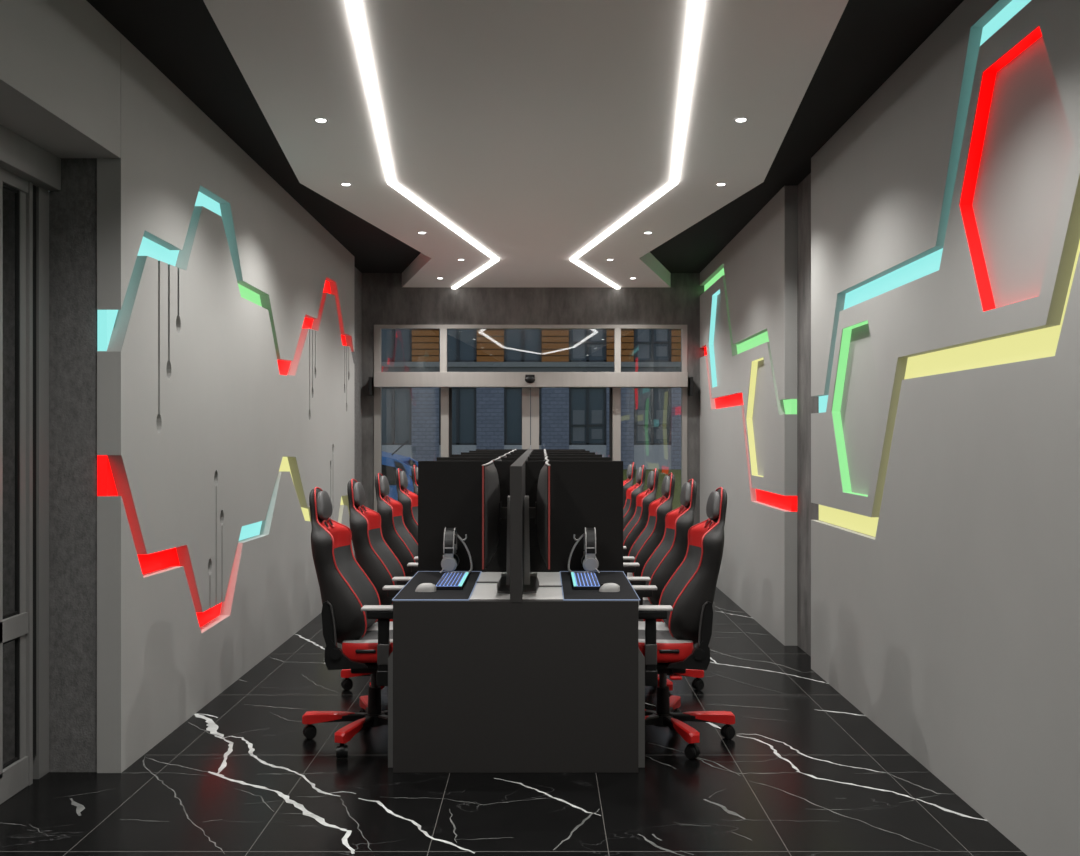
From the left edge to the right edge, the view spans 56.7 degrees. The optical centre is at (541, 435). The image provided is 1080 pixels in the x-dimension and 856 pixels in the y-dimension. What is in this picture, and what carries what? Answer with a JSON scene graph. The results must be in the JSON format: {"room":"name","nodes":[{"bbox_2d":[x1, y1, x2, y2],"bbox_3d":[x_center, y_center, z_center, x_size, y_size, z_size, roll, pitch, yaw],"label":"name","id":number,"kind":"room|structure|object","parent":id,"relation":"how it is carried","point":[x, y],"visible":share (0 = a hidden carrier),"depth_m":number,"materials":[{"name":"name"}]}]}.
{"room":"gaming cafe","nodes":[
{"label":"gaming cafe","id":0,"kind":"room"},
{"bbox_2d":[49,158,361,771],"bbox_3d":[-2.048,-0.142,7.572,0.214,3.225,6.397,0,0,0],"label":"column","id":1,"kind":"structure","parent":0,"point":[72,209],"depth_m":4.37,"materials":[{"name":"concrete"}]},
{"bbox_2d":[97,34,353,772],"bbox_3d":[-1.889,-0.142,7.075,0.105,3.225,5.429,0,0,0],"label":"wall","id":2,"kind":"structure","parent":0,"point":[197,416],"depth_m":5.36,"materials":[{"name":"grey paint"}]},
{"bbox_2d":[0,0,120,157],"bbox_3d":[-2.068,-1.482,0.579,0.464,0.545,7.557,0,0,0],"label":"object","id":3,"kind":"structure","parent":2,"relation":"attached to","point":[60,60],"depth_m":3.89,"materials":[{"name":"grey paint"}]},
{"bbox_2d":[97,455,221,626],"bbox_3d":[-1.919,0.575,5.246,0.040,0.982,1.768,0,0,0],"label":"light strip","id":4,"kind":"object","parent":2,"relation":"attached to","point":[159,560],"visible":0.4,"depth_m":4.84,"materials":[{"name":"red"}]},
{"bbox_2d":[97,192,221,350],"bbox_3d":[-1.919,-0.870,5.257,0.040,1.000,1.788,0,0,0],"label":"light strip","id":5,"kind":"object","parent":2,"relation":"attached to","point":[106,319],"visible":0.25,"depth_m":4.81,"materials":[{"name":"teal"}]},
{"bbox_2d":[238,284,261,306],"bbox_3d":[-1.919,-0.710,6.566,0.040,0.489,0.829,0,0,0],"label":"light strip","id":6,"kind":"object","parent":2,"relation":"attached to","point":[245,293],"visible":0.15,"depth_m":6.49,"materials":[{"name":"green plastic"}]},
{"bbox_2d":[239,521,261,540],"bbox_3d":[-1.919,0.455,6.556,0.040,0.432,0.850,0,0,0],"label":"light strip","id":7,"kind":"object","parent":2,"relation":"attached to","point":[247,531],"visible":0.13,"depth_m":6.51,"materials":[{"name":"teal plastic"}]},
{"bbox_2d":[277,281,345,374],"bbox_3d":[-1.919,-0.901,8.385,0.040,0.944,2.806,0,0,0],"label":"light strip","id":8,"kind":"object","parent":2,"relation":"attached to","point":[283,365],"visible":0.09,"depth_m":8.03,"materials":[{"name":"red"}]},
{"bbox_2d":[279,457,343,520],"bbox_3d":[-1.919,0.592,8.385,0.040,0.894,2.806,0,0,0],"label":"light strip","id":9,"kind":"object","parent":2,"relation":"attached to","point":[284,467],"visible":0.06,"depth_m":7.49,"materials":[{"name":"yellow plastic"}]},
{"bbox_2d":[0,587,1026,855],"bbox_3d":[-1.500,1.545,3.735,9.000,0.151,14.470,0,0,0],"label":"floor","id":10,"kind":"structure","parent":0,"point":[803,771],"depth_m":4.13,"materials":[{"name":"black stone"}]},
{"bbox_2d":[302,487,404,758],"bbox_3d":[-0.832,0.858,4.860,0.665,1.222,0.690,0,0,0],"label":"gaming chair","id":11,"kind":"object","parent":10,"relation":"on","point":[352,608],"visible":0.79,"depth_m":4.63,"materials":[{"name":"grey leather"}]},
{"bbox_2d":[316,491,332,518],"bbox_3d":[-1.059,0.335,4.860,0.047,0.136,0.220,0,0,0],"label":"pillow","id":12,"kind":"object","parent":11,"relation":"on","point":[324,510],"depth_m":4.79,"materials":[{"name":"grey leather"}]},
{"bbox_2d":[316,489,378,628],"bbox_3d":[-0.959,0.620,4.860,0.275,0.730,0.429,0,0,0],"label":"backrest cushion","id":13,"kind":"object","parent":11,"relation":"on","point":[350,574],"depth_m":4.93,"materials":[{"name":"grey leather"}]},
{"bbox_2d":[341,479,417,689],"bbox_3d":[-0.832,0.858,5.790,0.665,1.222,0.690,0,0,0],"label":"gaming chair","id":14,"kind":"object","parent":10,"relation":"on","point":[373,554],"visible":0.45,"depth_m":5.65,"materials":[{"name":"grey leather"}]},
{"bbox_2d":[353,482,365,505],"bbox_3d":[-1.059,0.335,5.790,0.047,0.136,0.220,0,0,0],"label":"pillow","id":15,"kind":"object","parent":14,"relation":"on","point":[359,497],"depth_m":5.72,"materials":[{"name":"grey leather"}]},
{"bbox_2d":[353,480,403,584],"bbox_3d":[-0.959,0.620,5.790,0.275,0.730,0.429,0,0,0],"label":"backrest cushion","id":16,"kind":"object","parent":14,"relation":"on","point":[376,544],"depth_m":5.86,"materials":[{"name":"grey leather"}]},
{"bbox_2d":[375,473,417,576],"bbox_3d":[-0.832,0.858,6.720,0.665,1.222,0.690,0,0,0],"label":"gaming chair","id":17,"kind":"object","parent":10,"relation":"on","point":[395,533],"visible":0.38,"depth_m":6.51,"materials":[{"name":"grey leather"}]},
{"bbox_2d":[380,476,389,495],"bbox_3d":[-1.059,0.335,6.720,0.047,0.136,0.220,0,0,0],"label":"pillow","id":18,"kind":"object","parent":17,"relation":"on","point":[384,485],"depth_m":6.64,"materials":[{"name":"grey leather"}]},
{"bbox_2d":[395,468,417,542],"bbox_3d":[-0.832,0.858,7.650,0.665,1.222,0.690,0,0,0],"label":"gaming chair","id":19,"kind":"object","parent":10,"relation":"on","point":[408,499],"visible":0.24,"depth_m":7.46,"materials":[{"name":"grey leather"}]},
{"bbox_2d":[399,471,407,488],"bbox_3d":[-1.059,0.335,7.650,0.047,0.136,0.220,0,0,0],"label":"pillow","id":20,"kind":"object","parent":19,"relation":"on","point":[403,481],"depth_m":7.57,"materials":[{"name":"grey leather"}]},
{"bbox_2d":[399,470,417,522],"bbox_3d":[-0.959,0.620,7.650,0.275,0.730,0.429,0,0,0],"label":"backrest cushion","id":21,"kind":"object","parent":19,"relation":"on","point":[412,498],"depth_m":7.59,"materials":[{"name":"grey leather"}]},
{"bbox_2d":[411,465,417,494],"bbox_3d":[-0.832,0.858,8.580,0.665,1.222,0.690,0,0,0],"label":"gaming chair","id":22,"kind":"object","parent":10,"relation":"on","point":[414,470],"visible":0.15,"depth_m":8.47,"materials":[{"name":"grey leather"}]},
{"bbox_2d":[415,467,417,482],"bbox_3d":[-1.059,0.335,8.580,0.047,0.136,0.220,0,0,0],"label":"pillow","id":23,"kind":"object","parent":22,"relation":"on","point":[416,468],"depth_m":8.49,"materials":[{"name":"grey leather"}]},
{"bbox_2d":[388,449,644,772],"bbox_3d":[-0.114,0.800,7.153,1.139,1.339,5.582,0,0,0],"label":"desk","id":24,"kind":"object","parent":10,"relation":"on","point":[492,681],"visible":0.8,"depth_m":4.36,"materials":[{"name":"laminate"}]},
{"bbox_2d":[392,571,481,600],"bbox_3d":[-0.487,0.717,4.827,0.337,0.005,0.911,0,0,0],"label":"mouse pad","id":25,"kind":"object","parent":24,"relation":"on","point":[407,593],"visible":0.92,"depth_m":4.63,"materials":[{"name":"fabric"}]},
{"bbox_2d":[415,583,435,591],"bbox_3d":[-0.535,0.695,4.600,0.098,0.038,0.057,0,0,0],"label":"computer mouse","id":26,"kind":"object","parent":25,"relation":"on","point":[424,587],"visible":1,"depth_m":4.58,"materials":[{"name":"grey plastic"}]},
{"bbox_2d":[436,572,468,589],"bbox_3d":[-0.437,0.704,4.875,0.126,0.022,0.450,0,0,0],"label":"keyboard","id":27,"kind":"object","parent":25,"relation":"on","point":[448,581],"visible":0.99,"depth_m":4.80,"materials":[{"name":"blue plastic"}]},
{"bbox_2d":[448,533,472,572],"bbox_3d":[-0.427,0.602,5.170,0.139,0.226,0.090,0,0,0],"label":"stand","id":28,"kind":"object","parent":25,"relation":"on","point":[456,534],"visible":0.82,"depth_m":5.17,"materials":[{"name":"grey plastic"}]},
{"bbox_2d":[440,527,458,572],"bbox_3d":[-0.476,0.584,5.165,0.086,0.224,0.197,0,0,0],"label":"headset","id":29,"kind":"object","parent":28,"relation":"hanging from","point":[450,561],"visible":0.99,"depth_m":5.09,"materials":[{"name":"black plastic"}]},
{"bbox_2d":[441,557,456,571],"bbox_3d":[-0.474,0.653,5.103,0.082,0.082,0.054,0,0,0],"label":"ear cup","id":30,"kind":"object","parent":29,"relation":"on","point":[448,564],"depth_m":5.08,"materials":[{"name":"grey plastic"}]},
{"bbox_2d":[454,553,458,565],"bbox_3d":[-0.474,0.653,5.237,0.082,0.082,0.054,0,0,0],"label":"ear cup","id":31,"kind":"object","parent":29,"relation":"on","point":[456,557],"depth_m":5.22,"materials":[{"name":"black plastic"}]},
{"bbox_2d":[475,460,509,593],"bbox_3d":[-0.234,0.424,4.823,0.184,0.592,0.803,0,0,0],"label":"monitor","id":32,"kind":"object","parent":24,"relation":"on","point":[492,511],"visible":0.99,"depth_m":4.58,"materials":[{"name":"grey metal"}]},
{"bbox_2d":[523,460,561,593],"bbox_3d":[0.004,0.424,4.823,0.184,0.592,0.803,0,0,0],"label":"monitor","id":33,"kind":"object","parent":24,"relation":"on","point":[540,512],"visible":1,"depth_m":4.60,"materials":[{"name":"black plastic"}]},
{"bbox_2d":[560,571,639,600],"bbox_3d":[0.262,0.717,4.827,0.337,0.005,0.911,0,0,0],"label":"mouse pad","id":34,"kind":"object","parent":24,"relation":"on","point":[627,592],"visible":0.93,"depth_m":4.62,"materials":[{"name":"fabric"}]},
{"bbox_2d":[568,533,591,572],"bbox_3d":[0.201,0.602,5.170,0.139,0.226,0.090,0,0,0],"label":"stand","id":35,"kind":"object","parent":34,"relation":"on","point":[582,535],"visible":0.71,"depth_m":5.17,"materials":[{"name":"grey plastic"}]},
{"bbox_2d":[582,527,599,572],"bbox_3d":[0.250,0.584,5.165,0.086,0.224,0.197,0,0,0],"label":"headset","id":36,"kind":"object","parent":35,"relation":"hanging from","point":[590,563],"visible":0.99,"depth_m":5.08,"materials":[{"name":"black plastic"}]},
{"bbox_2d":[583,557,598,571],"bbox_3d":[0.248,0.653,5.103,0.082,0.082,0.054,0,0,0],"label":"ear cup","id":37,"kind":"object","parent":36,"relation":"on","point":[590,564],"depth_m":5.08,"materials":[{"name":"black plastic"}]},
{"bbox_2d":[571,572,600,589],"bbox_3d":[0.211,0.704,4.875,0.126,0.022,0.450,0,0,0],"label":"keyboard","id":38,"kind":"object","parent":34,"relation":"on","point":[581,581],"visible":0.99,"depth_m":4.80,"materials":[{"name":"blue plastic"}]},
{"bbox_2d":[599,583,619,591],"bbox_3d":[0.309,0.695,4.600,0.098,0.038,0.057,0,0,0],"label":"computer mouse","id":39,"kind":"object","parent":34,"relation":"on","point":[607,587],"visible":1,"depth_m":4.58,"materials":[{"name":"grey plastic"}]},
{"bbox_2d":[623,462,635,507],"bbox_3d":[0.606,0.858,9.510,0.665,1.222,0.690,0,0,0],"label":"gaming chair","id":40,"kind":"object","parent":10,"relation":"on","point":[631,468],"visible":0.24,"depth_m":9.38,"materials":[{"name":"grey leather"}]},
{"bbox_2d":[627,464,631,477],"bbox_3d":[0.833,0.335,9.510,0.047,0.136,0.220,0,0,0],"label":"pillow","id":41,"kind":"object","parent":40,"relation":"on","point":[629,470],"depth_m":9.42,"materials":[{"name":"grey leather"}]},
{"bbox_2d":[623,465,645,529],"bbox_3d":[0.606,0.858,8.580,0.665,1.222,0.690,0,0,0],"label":"gaming chair","id":42,"kind":"object","parent":10,"relation":"on","point":[629,509],"visible":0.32,"depth_m":8.45,"materials":[{"name":"grey leather"}]},
{"bbox_2d":[623,466,642,516],"bbox_3d":[0.733,0.620,8.580,0.275,0.730,0.429,0,0,0],"label":"backrest cushion","id":43,"kind":"object","parent":42,"relation":"on","point":[638,487],"depth_m":8.49,"materials":[{"name":"leather"}]},
{"bbox_2d":[636,467,641,482],"bbox_3d":[0.833,0.335,8.580,0.047,0.136,0.220,0,0,0],"label":"pillow","id":44,"kind":"object","parent":42,"relation":"on","point":[639,471],"depth_m":8.49,"materials":[{"name":"grey leather"}]},
{"bbox_2d":[623,468,658,555],"bbox_3d":[0.606,0.858,7.650,0.665,1.222,0.690,0,0,0],"label":"gaming chair","id":45,"kind":"object","parent":10,"relation":"on","point":[636,525],"visible":0.27,"depth_m":7.47,"materials":[{"name":"grey leather"}]},
{"bbox_2d":[647,471,654,488],"bbox_3d":[0.833,0.335,7.650,0.047,0.136,0.220,0,0,0],"label":"pillow","id":46,"kind":"object","parent":45,"relation":"on","point":[651,477],"depth_m":7.56,"materials":[{"name":"grey leather"}]},
{"bbox_2d":[623,473,674,576],"bbox_3d":[0.606,0.858,6.720,0.665,1.222,0.690,0,0,0],"label":"gaming chair","id":47,"kind":"object","parent":10,"relation":"on","point":[652,534],"visible":0.37,"depth_m":6.52,"materials":[{"name":"grey leather"}]},
{"bbox_2d":[629,474,670,562],"bbox_3d":[0.733,0.620,6.720,0.275,0.730,0.429,0,0,0],"label":"backrest cushion","id":48,"kind":"object","parent":47,"relation":"on","point":[649,532],"depth_m":6.75,"materials":[{"name":"grey leather"}]},
{"bbox_2d":[661,476,669,495],"bbox_3d":[0.833,0.335,6.720,0.047,0.136,0.220,0,0,0],"label":"pillow","id":49,"kind":"object","parent":47,"relation":"on","point":[665,488],"depth_m":6.64,"materials":[{"name":"grey leather"}]},
{"bbox_2d":[623,479,703,696],"bbox_3d":[0.606,0.858,5.790,0.665,1.222,0.690,0,0,0],"label":"gaming chair","id":50,"kind":"object","parent":10,"relation":"on","point":[671,551],"visible":0.43,"depth_m":5.66,"materials":[{"name":"grey leather"}]},
{"bbox_2d":[642,480,691,584],"bbox_3d":[0.733,0.620,5.790,0.275,0.730,0.429,0,0,0],"label":"backrest cushion","id":51,"kind":"object","parent":50,"relation":"on","point":[660,556],"depth_m":5.87,"materials":[{"name":"grey leather"}]},
{"bbox_2d":[680,482,690,505],"bbox_3d":[0.833,0.335,5.790,0.047,0.136,0.220,0,0,0],"label":"pillow","id":52,"kind":"object","parent":50,"relation":"on","point":[685,496],"depth_m":5.71,"materials":[{"name":"grey leather"}]},
{"bbox_2d":[632,487,734,758],"bbox_3d":[0.606,0.858,4.860,0.665,1.222,0.690,0,0,0],"label":"gaming chair","id":53,"kind":"object","parent":10,"relation":"on","point":[685,610],"visible":0.78,"depth_m":4.63,"materials":[{"name":"black leather"}]},
{"bbox_2d":[660,489,720,625],"bbox_3d":[0.733,0.620,4.860,0.275,0.730,0.429,0,0,0],"label":"backrest cushion","id":54,"kind":"object","parent":53,"relation":"on","point":[682,580],"depth_m":4.94,"materials":[{"name":"grey leather"}]},
{"bbox_2d":[706,491,719,518],"bbox_3d":[0.833,0.335,4.860,0.047,0.136,0.220,0,0,0],"label":"pillow","id":55,"kind":"object","parent":53,"relation":"on","point":[713,502],"depth_m":4.79,"materials":[{"name":"grey leather"}]},
{"bbox_2d":[86,0,963,272],"bbox_3d":[-0.250,-1.815,3.710,4.700,0.120,14.420,0,0,0],"label":"ceiling","id":56,"kind":"structure","parent":0,"point":[871,39],"depth_m":5.12,"materials":[{"name":"grey paint"}]},
{"bbox_2d":[203,0,848,286],"bbox_3d":[-0.068,-1.677,3.885,2.927,0.154,13.770,0,0,0],"label":"ceiling","id":57,"kind":"structure","parent":0,"point":[533,128],"depth_m":4.89,"materials":[{"name":"white paint"}]},
{"bbox_2d":[313,118,328,122],"bbox_3d":[-1.119,-1.597,5.063,0.076,0.004,0.076,0,0,0],"label":"recessed light","id":58,"kind":"object","parent":57,"relation":"in","point":[319,120],"visible":1,"depth_m":5.06,"materials":[{"name":"white"}]},
{"bbox_2d":[340,183,351,185],"bbox_3d":[-1.244,-1.597,6.349,0.076,0.004,0.076,0,0,0],"label":"recessed light","id":59,"kind":"object","parent":57,"relation":"in","point":[342,184],"visible":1,"depth_m":6.34,"materials":[{"name":"white plastic"}]},
{"bbox_2d":[346,0,498,288],"bbox_3d":[-0.613,-1.591,6.472,0.734,0.018,8.611,0,0,-3],"label":"ceiling light strip","id":60,"kind":"object","parent":57,"relation":"attached to","point":[354,9],"visible":1,"depth_m":5.10,"materials":[{"name":"white plastic"}]},
{"bbox_2d":[570,0,702,288],"bbox_3d":[0.511,-1.591,6.476,0.699,0.018,8.595,0,0,2],"label":"ceiling light strip","id":61,"kind":"object","parent":57,"relation":"attached to","point":[696,6],"visible":1,"depth_m":5.13,"materials":[{"name":"white plastic"}]},
{"bbox_2d":[715,183,726,185],"bbox_3d":[1.137,-1.597,6.349,0.076,0.004,0.076,0,0,0],"label":"recessed light","id":62,"kind":"object","parent":57,"relation":"in","point":[716,184],"visible":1,"depth_m":6.34,"materials":[{"name":"white"}]},
{"bbox_2d":[734,117,748,122],"bbox_3d":[1.006,-1.597,5.055,0.076,0.004,0.076,0,0,0],"label":"recessed light","id":63,"kind":"object","parent":57,"relation":"in","point":[740,119],"visible":1,"depth_m":5.04,"materials":[{"name":"white"}]},
{"bbox_2d":[362,273,703,525],"bbox_3d":[-0.182,-0.142,10.870,3.945,3.225,0.200,0,0,0],"label":"wall","id":64,"kind":"structure","parent":0,"point":[385,301],"depth_m":10.77,"materials":[{"name":"concrete"}]},
{"bbox_2d":[369,325,692,511],"bbox_3d":[-0.117,0.136,10.715,3.455,2.668,0.250,0,0,0],"label":"door frame","id":65,"kind":"structure","parent":64,"relation":"in","point":[616,380],"depth_m":10.76,"materials":[{"name":"metal"}]},
{"bbox_2d":[797,173,818,656],"bbox_3d":[1.890,-0.142,3.885,0.200,3.225,14.170,0,0,0],"label":"wall","id":66,"kind":"structure","parent":0,"point":[807,404],"depth_m":6.84,"materials":[{"name":"concrete"}]},
{"bbox_2d":[700,0,1079,855],"bbox_3d":[1.745,-0.142,3.785,0.090,3.225,13.970,0,0,0],"label":"wall","id":67,"kind":"structure","parent":0,"point":[954,628],"depth_m":4.28,"materials":[{"name":"grey paint"}]},
{"bbox_2d":[709,289,719,387],"bbox_3d":[1.729,-0.945,9.780,0.050,0.924,0.878,0,0,0],"label":"light","id":68,"kind":"object","parent":67,"relation":"attached to","point":[714,296],"visible":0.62,"depth_m":10.10,"materials":[{"name":"teal plastic"}]},
{"bbox_2d":[704,347,796,511],"bbox_3d":[1.768,-0.210,8.890,0.040,1.480,3.757,0,0,0],"label":"channel","id":69,"kind":"object","parent":67,"relation":"attached to","point":[789,503],"visible":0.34,"depth_m":7.82,"materials":[{"name":"red plastic"}]},
{"bbox_2d":[704,268,796,413],"bbox_3d":[1.768,-0.886,8.890,0.040,1.468,3.757,0,0,0],"label":"channel","id":70,"kind":"object","parent":67,"relation":"attached to","point":[790,405],"visible":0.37,"depth_m":8.19,"materials":[{"name":"green plastic"}]},
{"bbox_2d":[746,358,763,476],"bbox_3d":[1.729,-0.144,7.900,0.050,0.924,0.878,0,0,0],"label":"light","id":71,"kind":"object","parent":67,"relation":"attached to","point":[754,365],"visible":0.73,"depth_m":8.22,"materials":[{"name":"yellow plastic"}]},
{"bbox_2d":[832,320,867,496],"bbox_3d":[1.729,-0.144,5.440,0.050,0.924,0.878,0,0,0],"label":"light","id":72,"kind":"object","parent":67,"relation":"attached to","point":[846,335],"visible":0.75,"depth_m":5.76,"materials":[{"name":"green plastic"}]},
{"bbox_2d":[819,0,1030,412],"bbox_3d":[1.768,-0.881,1.659,0.040,1.478,9.318,0,0,0],"label":"channel","id":73,"kind":"object","parent":67,"relation":"attached to","point":[924,266],"visible":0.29,"depth_m":4.74,"materials":[{"name":"teal plastic"}]},
{"bbox_2d":[819,240,1079,536],"bbox_3d":[1.768,-0.215,1.659,0.040,1.490,9.318,0,0,0],"label":"wall light strip","id":74,"kind":"object","parent":67,"relation":"attached to","point":[1040,343],"visible":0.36,"depth_m":4.05,"materials":[{"name":"yellow plastic"}]},
{"bbox_2d":[960,27,1041,311],"bbox_3d":[1.729,-0.942,3.640,0.050,0.924,0.878,0,0,0],"label":"light","id":75,"kind":"object","parent":67,"relation":"attached to","point":[988,80],"visible":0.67,"depth_m":3.94,"materials":[{"name":"red plastic"}]},
{"bbox_3d":[-2.215,0.200,-0.800,0.120,2.540,4.800,0,0,0],"label":"wall","id":76,"kind":"structure","parent":0,"visible":0},
{"bbox_2d":[0,124,60,803],"bbox_3d":[-2.188,0.130,0.637,0.175,2.680,7.475,0,0,0],"label":"door","id":77,"kind":"structure","parent":76,"relation":"in","point":[28,172],"depth_m":4.18,"materials":[{"name":"grey metal"}]},
{"label":"outside","id":78,"kind":"structure","parent":0,"visible":0},
{"bbox_2d":[623,469,680,509],"bbox_3d":[0.000,1.770,44.000,120.000,0.200,62.000,0,0,0],"label":"ground","id":79,"kind":"structure","parent":78,"point":[676,503],"depth_m":36.71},
{"bbox_2d":[382,440,417,500],"bbox_3d":[-2.885,0.866,15.301,4.070,1.609,1.650,0,0,0],"label":"car","id":80,"kind":"object","parent":79,"relation":"on","point":[391,462],"visible":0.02,"depth_m":14.60,"materials":[{"name":"blue paint"}]},
{"bbox_2d":[382,329,680,468],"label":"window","id":81,"kind":"structure","parent":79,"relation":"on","point":[482,418],"depth_m":50.05,"materials":[{"name":"clear glass"}]},
{"bbox_2d":[573,329,601,357],"bbox_3d":[2.288,-4.675,50.191,1.475,1.550,0.013,0,0,0],"label":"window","id":82,"kind":"structure","parent":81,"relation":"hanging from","point":[587,343],"depth_m":50.19,"materials":[{"name":"grey glass"}]},
{"bbox_2d":[573,410,601,440],"bbox_3d":[2.288,-0.525,50.191,1.475,1.550,0.013,0,0,0],"label":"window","id":83,"kind":"structure","parent":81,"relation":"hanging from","point":[587,424],"depth_m":50.19,"materials":[{"name":"grey glass"}]},
{"bbox_2d":[638,329,666,357],"bbox_3d":[5.537,-4.675,50.191,1.475,1.550,0.013,0,0,0],"label":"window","id":84,"kind":"structure","parent":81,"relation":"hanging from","point":[652,343],"depth_m":50.19,"materials":[{"name":"grey"}]},
{"bbox_2d":[638,410,666,440],"bbox_3d":[5.537,-0.525,50.191,1.475,1.550,0.013,0,0,0],"label":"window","id":85,"kind":"structure","parent":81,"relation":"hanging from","point":[652,424],"depth_m":50.19,"materials":[{"name":"grey"}]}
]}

